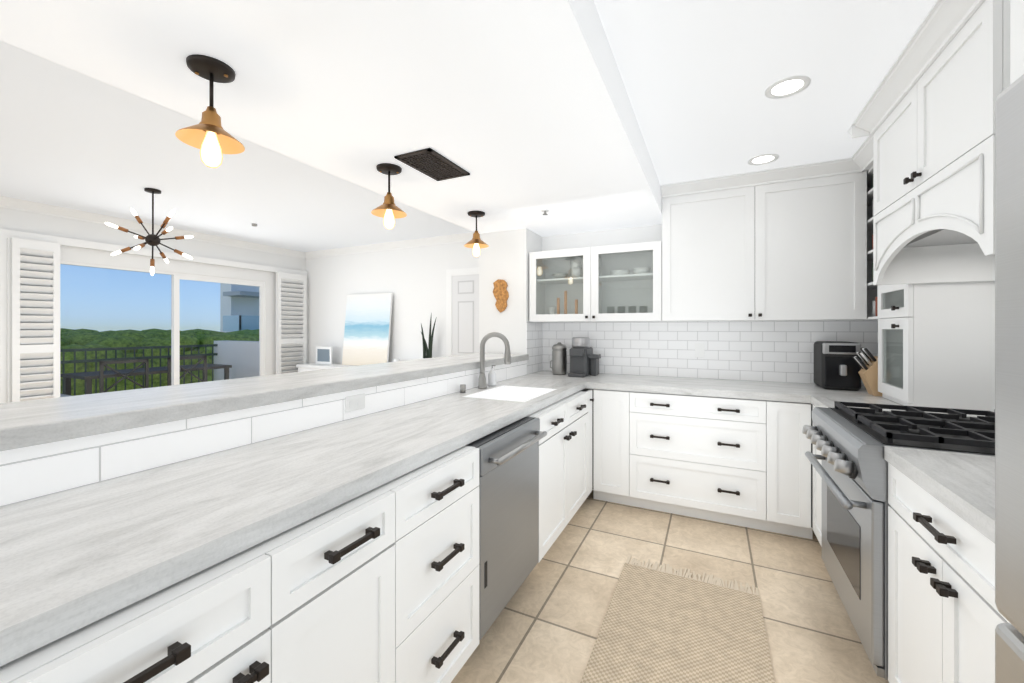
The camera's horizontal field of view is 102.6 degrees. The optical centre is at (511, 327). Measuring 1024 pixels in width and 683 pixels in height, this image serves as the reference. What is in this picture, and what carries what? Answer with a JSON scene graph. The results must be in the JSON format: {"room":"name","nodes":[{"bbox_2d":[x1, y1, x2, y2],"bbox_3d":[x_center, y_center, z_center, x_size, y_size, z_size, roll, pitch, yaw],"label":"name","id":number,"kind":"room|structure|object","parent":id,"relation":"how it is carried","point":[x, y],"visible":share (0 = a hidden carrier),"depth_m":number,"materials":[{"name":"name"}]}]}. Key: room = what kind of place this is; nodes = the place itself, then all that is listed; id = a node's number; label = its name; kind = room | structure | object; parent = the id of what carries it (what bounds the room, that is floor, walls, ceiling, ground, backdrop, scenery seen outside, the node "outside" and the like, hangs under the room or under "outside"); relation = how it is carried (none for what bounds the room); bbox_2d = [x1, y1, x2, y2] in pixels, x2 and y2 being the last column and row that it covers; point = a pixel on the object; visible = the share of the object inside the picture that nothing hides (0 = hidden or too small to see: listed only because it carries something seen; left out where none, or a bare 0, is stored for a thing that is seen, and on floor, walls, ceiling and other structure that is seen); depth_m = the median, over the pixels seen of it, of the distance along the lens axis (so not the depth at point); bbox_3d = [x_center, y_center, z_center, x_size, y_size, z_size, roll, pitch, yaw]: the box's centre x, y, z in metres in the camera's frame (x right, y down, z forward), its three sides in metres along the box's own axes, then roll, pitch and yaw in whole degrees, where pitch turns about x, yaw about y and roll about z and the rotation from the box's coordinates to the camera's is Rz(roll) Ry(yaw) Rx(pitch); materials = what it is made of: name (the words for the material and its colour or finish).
{"room":"kitchen","nodes":[
{"label":"kitchen","id":0,"kind":"room"},
{"bbox_2d":[0,207,305,397],"bbox_3d":[-5.208,-0.030,3.831,0.120,2.720,7.520,0,0,26],"label":"wall","id":1,"kind":"structure","parent":0,"point":[23,221],"depth_m":5.19,"materials":[{"name":"white paint"}]},
{"bbox_2d":[0,195,304,258],"bbox_3d":[-5.144,-1.240,3.733,0.080,0.100,7.400,0,0,26],"label":"crown molding","id":2,"kind":"structure","parent":1,"relation":"attached to","point":[40,208],"depth_m":4.87,"materials":[{"name":"white wood"}]},
{"bbox_2d":[0,229,307,403],"bbox_3d":[-4.244,0.180,5.516,0.126,2.300,3.395,0,0,26],"label":"shutters","id":3,"kind":"object","parent":1,"relation":"attached to","point":[16,247],"visible":0.62,"depth_m":4.23,"materials":[{"name":"white wood"}]},
{"bbox_2d":[60,261,264,392],"bbox_3d":[-4.407,0.302,5.426,0.060,2.055,2.300,0,0,26],"label":"window","id":4,"kind":"structure","parent":1,"relation":"in","point":[175,327],"depth_m":5.39,"materials":[{"name":"white"}]},
{"bbox_2d":[0,40,472,251],"bbox_3d":[-3.037,-1.350,2.772,4.950,0.120,7.520,0,0,26],"label":"ceiling","id":5,"kind":"structure","parent":0,"point":[72,138],"depth_m":3.47,"materials":[{"name":"white paint"}]},
{"bbox_2d":[105,188,192,275],"bbox_3d":[-3.354,-0.885,3.826,0.676,0.807,0.669,0,0,26],"label":"sputnik chandelier","id":6,"kind":"object","parent":5,"relation":"hanging from","point":[152,239],"visible":1,"depth_m":3.81,"materials":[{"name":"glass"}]},
{"bbox_2d":[0,0,661,236],"bbox_3d":[-0.772,-1.085,1.044,1.607,0.410,6.400,0,0,26],"label":"ceiling","id":7,"kind":"structure","parent":0,"point":[521,112],"depth_m":1.50,"materials":[{"name":"white paint"}]},
{"bbox_2d":[175,54,244,167],"bbox_3d":[-1.016,-0.711,1.385,0.190,0.336,0.190,0,0,26],"label":"pendant light","id":8,"kind":"object","parent":7,"relation":"hanging from","point":[211,138],"visible":1,"depth_m":1.37,"materials":[{"name":"brown metal"}]},
{"bbox_2d":[371,163,406,228],"bbox_3d":[-0.675,-0.711,2.254,0.190,0.336,0.190,0,0,26],"label":"pendant light","id":9,"kind":"object","parent":7,"relation":"hanging from","point":[388,211],"visible":1,"depth_m":2.23,"materials":[{"name":"brown metal"}]},
{"bbox_2d":[394,148,469,180],"bbox_3d":[-0.420,-0.874,2.213,0.225,0.010,0.370,0,0,26],"label":"ceiling vent","id":10,"kind":"object","parent":7,"relation":"in","point":[433,164],"visible":1,"depth_m":2.18,"materials":[{"name":"black metal"}]},
{"bbox_2d":[464,211,488,256],"bbox_3d":[-0.272,-0.711,3.137,0.190,0.336,0.190,0,0,26],"label":"pendant light","id":11,"kind":"object","parent":7,"relation":"hanging from","point":[476,243],"visible":1,"depth_m":3.11,"materials":[{"name":"brown metal"}]},
{"bbox_2d":[541,209,548,214],"bbox_3d":[0.247,-0.863,3.062,0.060,0.033,0.060,0,0,26],"label":"sprinkler","id":12,"kind":"object","parent":7,"relation":"attached to","point":[544,210],"visible":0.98,"depth_m":3.05,"materials":[{"name":"white metal"}]},
{"bbox_2d":[306,241,478,363],"bbox_3d":[-1.420,-0.040,6.100,4.700,2.740,0.120,0,0,26],"label":"wall","id":13,"kind":"structure","parent":0,"point":[413,280],"depth_m":6.20,"materials":[{"name":"white paint"}]},
{"bbox_2d":[304,232,473,258],"bbox_3d":[-1.423,-1.240,5.990,4.610,0.100,0.080,0,0,26],"label":"crown molding","id":14,"kind":"structure","parent":13,"relation":"attached to","point":[462,237],"depth_m":6.16,"materials":[{"name":"white wood"}]},
{"bbox_2d":[446,267,478,355],"bbox_3d":[-0.471,0.255,5.558,1.000,2.150,0.020,0,0,26],"label":"door","id":15,"kind":"structure","parent":13,"relation":"attached to","point":[462,311],"depth_m":5.65,"materials":[{"name":"white wood"}]},
{"bbox_2d":[479,228,541,353],"bbox_3d":[0.019,-0.040,3.940,0.480,2.740,0.500,0,0,26],"label":"wall","id":16,"kind":"structure","parent":0,"point":[504,255],"depth_m":3.70,"materials":[{"name":"white paint"}]},
{"bbox_2d":[493,279,508,312],"bbox_3d":[-0.102,-0.290,3.708,0.155,0.300,0.020,0,0,26],"label":"carving","id":17,"kind":"object","parent":16,"relation":"attached to","point":[500,293],"visible":0.96,"depth_m":3.70,"materials":[{"name":"brown wood"}]},
{"bbox_2d":[526,322,542,373],"bbox_3d":[0.211,0.203,3.780,0.006,0.515,0.380,0,0,26],"label":"tile","id":18,"kind":"structure","parent":16,"relation":"attached to","point":[534,341],"depth_m":3.76,"materials":[{"name":"white tile"}]},
{"bbox_2d":[542,224,661,391],"bbox_3d":[1.581,-0.040,3.390,2.810,2.740,0.120,0,0,26],"label":"wall","id":19,"kind":"structure","parent":0,"point":[642,234],"depth_m":3.69,"materials":[{"name":"white paint"}]},
{"bbox_2d":[529,241,661,321],"bbox_3d":[0.720,-0.362,3.531,1.107,0.615,0.375,0,0,26],"label":"upper cabinet","id":20,"kind":"object","parent":19,"relation":"attached to","point":[617,283],"visible":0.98,"depth_m":3.52,"materials":[{"name":"white wood"}]},
{"bbox_2d":[543,320,877,385],"bbox_3d":[1.502,0.203,3.358,2.684,0.515,0.006,0,0,26],"label":"backsplash","id":21,"kind":"structure","parent":19,"relation":"attached to","point":[774,351],"depth_m":3.30,"materials":[{"name":"tile"}]},
{"bbox_2d":[695,343,703,357],"bbox_3d":[1.528,0.182,3.338,0.070,0.115,0.007,0,0,26],"label":"electrical outlet","id":22,"kind":"object","parent":21,"relation":"attached to","point":[699,349],"visible":1,"depth_m":3.33,"materials":[{"name":"white plastic"}]},
{"bbox_2d":[661,168,848,197],"bbox_3d":[1.705,-1.032,3.018,1.110,0.072,0.433,0,0,26],"label":"crown molding","id":23,"kind":"structure","parent":19,"relation":"attached to","point":[771,176],"depth_m":2.91,"materials":[{"name":"white wood"}]},
{"bbox_2d":[662,171,866,320],"bbox_3d":[1.773,-0.527,3.018,1.231,0.945,0.375,0,0,26],"label":"upper cabinet","id":24,"kind":"object","parent":19,"relation":"attached to","point":[796,250],"visible":1,"depth_m":2.84,"materials":[{"name":"white wood"}]},
{"bbox_2d":[781,0,984,179],"bbox_3d":[1.570,-1.032,1.336,0.781,0.072,3.577,0,0,26],"label":"crown molding","id":25,"kind":"structure","parent":19,"relation":"attached to","point":[940,26],"depth_m":1.70,"materials":[{"name":"white wood"}]},
{"bbox_2d":[451,490,888,682],"bbox_3d":[-1.801,1.360,2.102,7.760,0.060,7.640,0,0,26],"label":"floor","id":26,"kind":"structure","parent":0,"point":[546,625],"depth_m":2.05,"materials":[{"name":"tile"}]},
{"bbox_2d":[0,528,307,682],"bbox_3d":[-0.864,0.897,0.760,0.599,0.864,0.585,0,0,26],"label":"base cabinet","id":27,"kind":"object","parent":26,"relation":"on","point":[241,618],"depth_m":0.74,"materials":[{"name":"white wood"}]},
{"bbox_2d":[0,371,603,666],"bbox_3d":[-0.504,0.539,1.621,0.598,0.258,4.873,0,0,26],"label":"countertop","id":28,"kind":"structure","parent":27,"relation":"on","point":[76,559],"depth_m":0.95,"materials":[{"name":"stone"}]},
{"bbox_2d":[460,384,465,392],"bbox_3d":[-0.312,0.384,2.600,0.038,0.050,0.038,0,0,26],"label":"switch","id":29,"kind":"object","parent":28,"relation":"on","point":[462,388],"visible":0.96,"depth_m":2.58,"materials":[{"name":"silver metal"}]},
{"bbox_2d":[488,365,495,385],"bbox_3d":[-0.140,0.335,2.905,0.061,0.148,0.060,0,0,26],"label":"soap dispenser","id":30,"kind":"object","parent":28,"relation":"on","point":[491,377],"visible":1,"depth_m":2.88,"materials":[{"name":"white plastic"}]},
{"bbox_2d":[478,332,510,388],"bbox_3d":[-0.128,0.218,2.792,0.225,0.381,0.130,0,0,26],"label":"faucet","id":31,"kind":"object","parent":28,"relation":"on","point":[482,376],"visible":1,"depth_m":2.78,"materials":[{"name":"silver metal"}]},
{"bbox_2d":[550,342,566,374],"bbox_3d":[0.409,0.268,3.639,0.156,0.282,0.132,0,0,26],"label":"steel canister","id":32,"kind":"object","parent":28,"relation":"on","point":[559,359],"visible":1,"depth_m":3.58,"materials":[{"name":"silver metal"}]},
{"bbox_2d":[568,337,600,376],"bbox_3d":[0.635,0.243,3.523,0.248,0.332,0.290,0,0,26],"label":"coffee maker","id":33,"kind":"object","parent":28,"relation":"on","point":[584,360],"visible":1,"depth_m":3.47,"materials":[{"name":"grey plastic"}]},
{"bbox_2d":[296,363,356,371],"bbox_3d":[-2.154,0.955,6.135,2.650,0.750,0.420,0,0,26],"label":"console table","id":34,"kind":"object","parent":26,"relation":"on","point":[308,367],"visible":0.15,"depth_m":6.39,"materials":[{"name":"white"}]},
{"bbox_2d":[316,346,331,363],"bbox_3d":[-3.031,0.439,6.606,0.360,0.278,0.022,0,0,26],"label":"picture frame","id":35,"kind":"object","parent":34,"relation":"on","point":[323,355],"visible":0.93,"depth_m":6.59,"materials":[{"name":"white"}]},
{"bbox_2d":[342,293,392,365],"bbox_3d":[-2.237,0.024,6.317,0.920,1.108,0.135,0,0,26],"label":"painting","id":36,"kind":"object","parent":34,"relation":"on","point":[367,329],"visible":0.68,"depth_m":6.29,"materials":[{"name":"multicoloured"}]},
{"bbox_2d":[421,318,435,358],"bbox_3d":[-1.161,0.183,5.684,0.294,0.790,0.180,0,0,26],"label":"snake plant","id":37,"kind":"object","parent":34,"relation":"on","point":[427,352],"visible":0.75,"depth_m":5.67,"materials":[{"name":"green plant"}]},
{"bbox_2d":[292,482,403,682],"bbox_3d":[-0.694,0.897,1.108,0.599,0.864,0.424,0,0,26],"label":"base cabinet","id":38,"kind":"object","parent":26,"relation":"on","point":[379,584],"depth_m":1.05,"materials":[{"name":"white wood"}]},
{"bbox_2d":[389,446,478,682],"bbox_3d":[-0.511,0.897,1.485,0.599,0.864,0.530,0,0,26],"label":"base cabinet","id":39,"kind":"object","parent":26,"relation":"on","point":[441,496],"depth_m":1.37,"materials":[{"name":"white wood"}]},
{"bbox_2d":[465,417,546,639],"bbox_3d":[-0.228,0.898,1.977,0.658,0.861,0.596,0,0,26],"label":"dishwasher","id":40,"kind":"object","parent":26,"relation":"on","point":[508,507],"visible":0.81,"depth_m":1.79,"materials":[{"name":"silver metal"}]},
{"bbox_2d":[526,414,591,562],"bbox_3d":[0.078,1.002,2.692,0.599,0.654,0.952,0,0,26],"label":"base cabinet","id":41,"kind":"object","parent":26,"relation":"on","point":[565,453],"depth_m":2.46,"materials":[{"name":"white wood"}]},
{"bbox_2d":[591,389,630,505],"bbox_3d":[0.854,0.897,3.310,0.288,0.864,0.600,0,0,26],"label":"base cabinet","id":42,"kind":"object","parent":26,"relation":"on","point":[611,409],"depth_m":3.05,"materials":[{"name":"white wood"}]},
{"bbox_2d":[580,555,774,682],"bbox_3d":[0.173,1.324,0.615,0.652,0.010,3.658,0,0,26],"label":"rug","id":43,"kind":"object","parent":26,"relation":"on","point":[660,625],"visible":1,"depth_m":1.78,"materials":[{"name":"beige fabric"}]},
{"bbox_2d":[631,391,778,532],"bbox_3d":[1.365,0.897,3.061,0.966,0.864,0.600,0,0,26],"label":"base cabinet","id":44,"kind":"object","parent":26,"relation":"on","point":[741,462],"depth_m":2.76,"materials":[{"name":"white wood"}]},
{"bbox_2d":[588,374,870,402],"bbox_3d":[1.631,0.434,2.939,2.081,0.048,0.633,0,0,26],"label":"countertop","id":45,"kind":"structure","parent":44,"relation":"on","point":[741,389],"depth_m":2.87,"materials":[{"name":"stone"}]},
{"bbox_2d":[814,341,860,390],"bbox_3d":[2.212,0.252,2.790,0.210,0.315,0.325,0,0,26],"label":"air fryer","id":46,"kind":"object","parent":45,"relation":"on","point":[837,366],"visible":0.96,"depth_m":2.69,"materials":[{"name":"black plastic"}]},
{"bbox_2d":[852,347,881,395],"bbox_3d":[2.208,0.265,2.517,0.177,0.288,0.110,0,0,26],"label":"knife block","id":47,"kind":"object","parent":45,"relation":"on","point":[868,372],"visible":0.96,"depth_m":2.49,"materials":[{"name":"brown wood"}]},
{"bbox_2d":[779,401,812,538],"bbox_3d":[1.863,0.897,2.818,0.258,0.864,0.600,0,0,26],"label":"base cabinet","id":48,"kind":"object","parent":26,"relation":"on","point":[795,470],"depth_m":2.55,"materials":[{"name":"white wood"}]},
{"bbox_2d":[813,405,821,546],"bbox_3d":[2.140,0.897,2.450,0.599,0.864,1.020,0,0,26],"label":"base cabinet","id":49,"kind":"object","parent":26,"relation":"on","point":[817,480],"depth_m":2.41,"materials":[{"name":"white wood"}]},
{"bbox_2d":[808,391,984,417],"bbox_3d":[2.030,0.434,2.157,0.678,0.048,0.402,0,0,26],"label":"countertop","id":50,"kind":"structure","parent":49,"relation":"on","point":[814,397],"depth_m":2.35,"materials":[{"name":"stone"}]},
{"bbox_2d":[878,281,994,411],"bbox_3d":[2.216,0.078,2.179,0.359,0.660,0.420,0,0,26],"label":"wall cabinet","id":51,"kind":"object","parent":50,"relation":"on","point":[936,345],"visible":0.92,"depth_m":2.01,"materials":[{"name":"white wood"}]},
{"bbox_2d":[802,401,994,681],"bbox_3d":[1.717,0.847,1.657,0.798,0.963,0.760,0,0,26],"label":"range","id":52,"kind":"object","parent":26,"relation":"on","point":[850,442],"visible":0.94,"depth_m":1.58,"materials":[{"name":"silver metal"}]},
{"bbox_2d":[888,463,1010,682],"bbox_3d":[1.412,0.897,0.955,0.599,0.864,0.755,0,0,26],"label":"base cabinet","id":53,"kind":"object","parent":26,"relation":"on","point":[946,617],"depth_m":1.12,"materials":[{"name":"white wood"}]},
{"bbox_2d":[884,446,994,542],"bbox_3d":[1.438,0.434,0.942,0.678,0.048,0.753,0,0,26],"label":"countertop","id":54,"kind":"structure","parent":53,"relation":"on","point":[964,483],"depth_m":1.13,"materials":[{"name":"stone"}]},
{"bbox_2d":[995,74,1023,682],"bbox_3d":[0.995,0.444,0.188,0.808,1.768,0.970,0,0,26],"label":"fridge","id":55,"kind":"object","parent":26,"relation":"on","point":[1009,370],"visible":1,"depth_m":0.72,"materials":[{"name":"grey metal"}]},
{"bbox_2d":[593,0,936,185],"bbox_3d":[0.708,-1.180,0.322,1.690,0.220,6.400,0,0,26],"label":"ceiling","id":56,"kind":"structure","parent":0,"point":[699,77],"depth_m":1.70,"materials":[{"name":"white paint"}]},
{"bbox_2d":[748,153,778,164],"bbox_3d":[1.589,-1.067,2.596,0.170,0.005,0.170,0,0,26],"label":"recessed light","id":57,"kind":"object","parent":56,"relation":"in","point":[762,159],"visible":1,"depth_m":2.60,"materials":[{"name":"white plastic"}]},
{"bbox_2d":[765,75,810,98],"bbox_3d":[1.221,-1.067,1.819,0.170,0.005,0.170,0,0,26],"label":"recessed light","id":58,"kind":"object","parent":56,"relation":"in","point":[788,86],"visible":1,"depth_m":1.81,"materials":[{"name":"white"}]},
{"bbox_3d":[-0.928,0.806,1.621,0.150,1.049,4.500,0,0,26],"label":"wall","id":59,"kind":"structure","parent":0,"visible":0},
{"bbox_2d":[0,360,526,506],"bbox_3d":[-0.858,0.370,1.587,0.006,0.179,4.500,0,0,26],"label":"tile","id":60,"kind":"structure","parent":59,"relation":"attached to","point":[33,472],"depth_m":1.27,"materials":[{"name":"white tile"}]},
{"bbox_2d":[345,393,364,411],"bbox_3d":[-0.713,0.340,1.869,0.007,0.070,0.115,0,0,26],"label":"outlet","id":61,"kind":"object","parent":60,"relation":"attached to","point":[354,402],"visible":1,"depth_m":1.86,"materials":[{"name":"white plastic"}]},
{"bbox_2d":[0,353,528,450],"bbox_3d":[-1.066,0.255,1.686,0.505,0.049,4.496,0,0,26],"label":"countertop","id":62,"kind":"structure","parent":59,"relation":"on","point":[33,422],"depth_m":1.38,"materials":[{"name":"stone"}]},
{"bbox_3d":[1.387,-0.040,-0.076,0.120,2.740,6.280,0,0,26],"label":"wall","id":63,"kind":"structure","parent":0,"visible":0},
{"bbox_2d":[864,166,881,319],"bbox_3d":[2.443,-0.526,2.607,0.325,0.943,0.524,0,0,26],"label":"shelf","id":64,"kind":"object","parent":63,"relation":"attached to","point":[872,301],"visible":0.1,"depth_m":2.80,"materials":[{"name":"white"}]},
{"bbox_2d":[873,0,1009,284],"bbox_3d":[1.838,-0.610,1.562,0.498,0.780,1.000,0,0,26],"label":"hood surround","id":65,"kind":"object","parent":63,"relation":"attached to","point":[934,178],"visible":0.96,"depth_m":1.53,"materials":[{"name":"white wood"}]},
{"bbox_2d":[1010,0,1023,84],"bbox_3d":[1.079,-0.735,0.199,0.666,0.530,1.104,0,0,26],"label":"upper cabinet","id":66,"kind":"object","parent":63,"relation":"attached to","point":[1016,39],"depth_m":0.82,"materials":[{"name":"white wood"}]},
{"label":"outside","id":67,"kind":"structure","parent":0,"visible":0},
{"bbox_3d":[-5.385,1.390,5.519,1.680,0.080,4.000,0,0,26],"label":"floor","id":68,"kind":"structure","parent":67,"visible":0},
{"bbox_2d":[60,344,216,395],"bbox_3d":[-6.119,0.820,5.706,0.040,1.060,3.708,0,0,26],"label":"balcony railing","id":69,"kind":"object","parent":68,"relation":"on","point":[63,351],"depth_m":6.22,"materials":[{"name":"grey metal"}]},
{"bbox_2d":[60,356,231,396],"bbox_3d":[-5.146,0.880,5.703,0.850,0.940,2.060,0,0,26],"label":"patio furniture","id":70,"kind":"object","parent":68,"relation":"on","point":[137,370],"depth_m":5.44,"materials":[{"name":"grey metal"}]},
{"bbox_2d":[217,340,258,380],"bbox_3d":[-4.545,0.790,7.112,1.555,1.120,0.200,0,0,26],"label":"wall","id":71,"kind":"structure","parent":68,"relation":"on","point":[238,360],"depth_m":7.09,"materials":[{"name":"grey"}]},
{"bbox_3d":[-14.930,4.430,12.845,21.900,0.200,34.000,0,0,26],"label":"ground","id":72,"kind":"structure","parent":67,"visible":0},
{"bbox_2d":[60,328,258,395],"bbox_3d":[-7.939,2.161,8.044,4.677,4.338,11.500,0,0,26],"label":"hedge","id":73,"kind":"object","parent":72,"relation":"on","point":[134,338],"depth_m":7.06,"materials":[{"name":"green plant"}]},
{"bbox_2d":[220,283,258,332],"bbox_3d":[-6.815,-1.670,17.621,1.500,12.000,10.300,0,0,26],"label":"building","id":74,"kind":"structure","parent":72,"relation":"on","point":[232,309],"depth_m":13.37,"materials":[{"name":"white"}]}
]}

